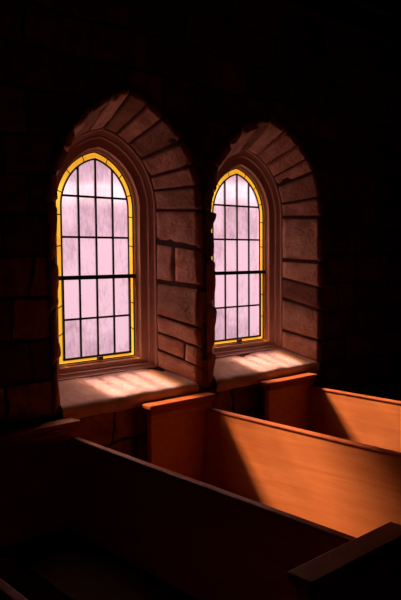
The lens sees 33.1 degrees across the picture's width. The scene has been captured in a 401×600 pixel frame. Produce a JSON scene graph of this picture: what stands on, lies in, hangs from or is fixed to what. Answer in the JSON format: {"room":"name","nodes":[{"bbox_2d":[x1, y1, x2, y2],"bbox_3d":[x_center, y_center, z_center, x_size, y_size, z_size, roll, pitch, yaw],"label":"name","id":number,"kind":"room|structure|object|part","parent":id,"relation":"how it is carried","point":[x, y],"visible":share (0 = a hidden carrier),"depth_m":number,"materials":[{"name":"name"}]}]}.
{"room":"church","nodes":[
{"label":"church","id":0,"kind":"room"},
{"bbox_2d":[0,0,400,461],"bbox_3d":[-0.621,-0.606,5.128,12.200,4.750,0.460,-4,5,-42],"label":"wall","id":1,"kind":"structure","parent":0,"point":[211,67],"depth_m":5.41,"materials":[{"name":"stone"}]},
{"bbox_2d":[53,128,157,380],"bbox_3d":[-0.785,-0.370,5.180,1.046,1.905,0.184,-4,5,-42],"label":"window","id":2,"kind":"structure","parent":1,"relation":"in","point":[103,141],"depth_m":5.39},
{"bbox_2d":[56,153,133,363],"bbox_3d":[-0.803,-0.332,5.202,0.710,1.608,0.001,-4,5,-42],"label":"window border","id":3,"kind":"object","parent":2,"relation":"attached to","point":[77,162],"depth_m":5.11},
{"bbox_2d":[57,152,134,364],"bbox_3d":[-0.803,-0.332,5.202,0.710,1.607,0.016,-4,5,-42],"label":"strips","id":4,"kind":"object","parent":2,"relation":"attached to","point":[76,168],"visible":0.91,"depth_m":5.20,"materials":[{"name":"black metal"}]},
{"bbox_2d":[62,160,128,357],"bbox_3d":[-0.803,-0.322,5.203,0.608,1.512,0.001,-4,5,-42],"label":"glass pane","id":5,"kind":"object","parent":4,"relation":"attached to","point":[86,170],"visible":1,"depth_m":5.19,"materials":[{"name":"pink glass"}]},
{"bbox_2d":[59,274,135,360],"bbox_3d":[-0.789,0.135,5.221,0.706,0.658,0.057,-4,5,-42],"label":"casement","id":6,"kind":"object","parent":2,"relation":"attached to","point":[111,276],"visible":0.91,"depth_m":5.19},
{"bbox_2d":[46,87,202,413],"bbox_3d":[-0.589,-0.404,5.033,1.400,2.298,0.318,-4,5,-42],"label":"stones","id":7,"kind":"object","parent":1,"relation":"attached to","point":[181,304],"visible":0.95,"depth_m":5.32},
{"bbox_2d":[58,369,198,418],"bbox_3d":[-0.582,0.680,5.098,1.240,0.240,0.349,-4,5,-42],"label":"stone sill","id":8,"kind":"structure","parent":1,"relation":"attached to","point":[113,392],"depth_m":5.01,"materials":[{"name":"beige stone"}]},
{"bbox_2d":[213,149,282,357],"bbox_3d":[0.353,-0.445,6.207,1.046,1.905,0.184,-4,5,-42],"label":"window","id":9,"kind":"structure","parent":1,"relation":"in","point":[247,161],"depth_m":6.44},
{"bbox_2d":[211,169,261,343],"bbox_3d":[0.335,-0.407,6.229,0.710,1.608,0.001,-4,5,-42],"label":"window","id":10,"kind":"structure","parent":9,"relation":"attached to","point":[236,171],"depth_m":6.36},
{"bbox_2d":[212,168,262,344],"bbox_3d":[0.335,-0.407,6.229,0.710,1.607,0.016,-4,5,-42],"label":"strips","id":11,"kind":"object","parent":9,"relation":"attached to","point":[237,175],"visible":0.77,"depth_m":6.24,"materials":[{"name":"black metal"}]},
{"bbox_2d":[214,175,258,339],"bbox_3d":[0.335,-0.396,6.230,0.608,1.512,0.001,-4,5,-42],"label":"glass pane","id":12,"kind":"object","parent":11,"relation":"attached to","point":[231,182],"visible":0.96,"depth_m":6.23,"materials":[{"name":"pink glass"}]},
{"bbox_2d":[213,270,264,341],"bbox_3d":[0.350,0.060,6.247,0.706,0.658,0.057,-4,5,-42],"label":"casement","id":13,"kind":"object","parent":9,"relation":"attached to","point":[239,339],"visible":0.63,"depth_m":6.31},
{"bbox_2d":[205,114,322,383],"bbox_3d":[0.512,-0.482,6.028,1.521,2.288,0.315,-4,5,-42],"label":"stones","id":14,"kind":"object","parent":1,"relation":"attached to","point":[301,238],"visible":0.95,"depth_m":6.36},
{"bbox_2d":[213,348,319,391],"bbox_3d":[0.526,0.609,6.092,1.350,0.239,0.358,-4,5,-42],"label":"stone sill","id":15,"kind":"structure","parent":1,"relation":"attached to","point":[230,372],"depth_m":6.01,"materials":[{"name":"brown stone"}]},
{"bbox_2d":[255,0,400,52],"bbox_3d":[-0.407,-2.591,4.746,12.000,0.280,0.220,-4,5,-42],"label":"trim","id":16,"kind":"structure","parent":1,"relation":"attached to","point":[368,20],"depth_m":6.38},
{"bbox_3d":[2.307,2.053,2.076,12.400,0.200,9.200,-4,5,-42],"label":"floor","id":17,"kind":"structure","parent":0,"visible":0},
{"bbox_2d":[0,578,27,599],"bbox_3d":[-1.198,1.436,2.585,0.652,1.015,2.576,-4,5,-42],"label":"pew","id":18,"kind":"object","parent":17,"relation":"on","point":[7,592],"visible":1,"depth_m":2.42,"materials":[{"name":"brown wood"}]},
{"bbox_2d":[0,418,400,599],"bbox_3d":[-0.249,1.373,3.442,0.652,1.015,2.576,-4,5,-42],"label":"pew","id":19,"kind":"object","parent":17,"relation":"on","point":[81,519],"visible":0.96,"depth_m":3.76,"materials":[{"name":"brown wood"}]},
{"bbox_3d":[-0.258,1.597,3.467,0.500,0.035,2.400,-4,5,-42],"label":"seat","id":20,"kind":"part","parent":19,"relation":"part of","materials":[{"name":"brown wood"}]},
{"bbox_3d":[-0.067,1.377,3.627,0.100,0.780,2.400,-4,5,-42],"label":"panel","id":21,"kind":"part","parent":19,"relation":"part of","materials":[{"name":"brown wood"}]},
{"bbox_3d":[-0.043,0.978,3.625,0.048,0.022,2.400,-4,5,-42],"label":"rail","id":22,"kind":"part","parent":19,"relation":"part of","materials":[{"name":"brown wood"}]},
{"bbox_2d":[141,392,400,537],"bbox_3d":[0.671,1.313,4.271,0.652,1.015,2.576,-4,5,-42],"label":"pew","id":23,"kind":"object","parent":17,"relation":"on","point":[352,488],"visible":0.48,"depth_m":4.77,"materials":[{"name":"brown wood"}]},
{"bbox_3d":[0.853,1.317,4.457,0.100,0.780,2.400,-4,5,-42],"label":"panel","id":24,"kind":"part","parent":23,"relation":"part of","materials":[{"name":"brown wood"}]},
{"bbox_3d":[0.877,0.917,4.455,0.048,0.022,2.400,-4,5,-42],"label":"rail","id":25,"kind":"part","parent":23,"relation":"part of","materials":[{"name":"brown wood"}]},
{"bbox_2d":[260,373,400,451],"bbox_3d":[1.620,1.250,5.127,0.652,1.015,2.576,-4,5,-42],"label":"pew","id":26,"kind":"object","parent":17,"relation":"on","point":[293,401],"visible":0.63,"depth_m":5.90,"materials":[{"name":"brown wood"}]},
{"bbox_3d":[1.802,1.254,5.313,0.100,0.780,2.400,-4,5,-42],"label":"panel","id":27,"kind":"part","parent":26,"relation":"part of","materials":[{"name":"brown wood"}]},
{"bbox_3d":[1.826,0.855,5.311,0.048,0.022,2.400,-4,5,-42],"label":"rail","id":28,"kind":"part","parent":26,"relation":"part of","materials":[{"name":"brown wood"}]}
]}

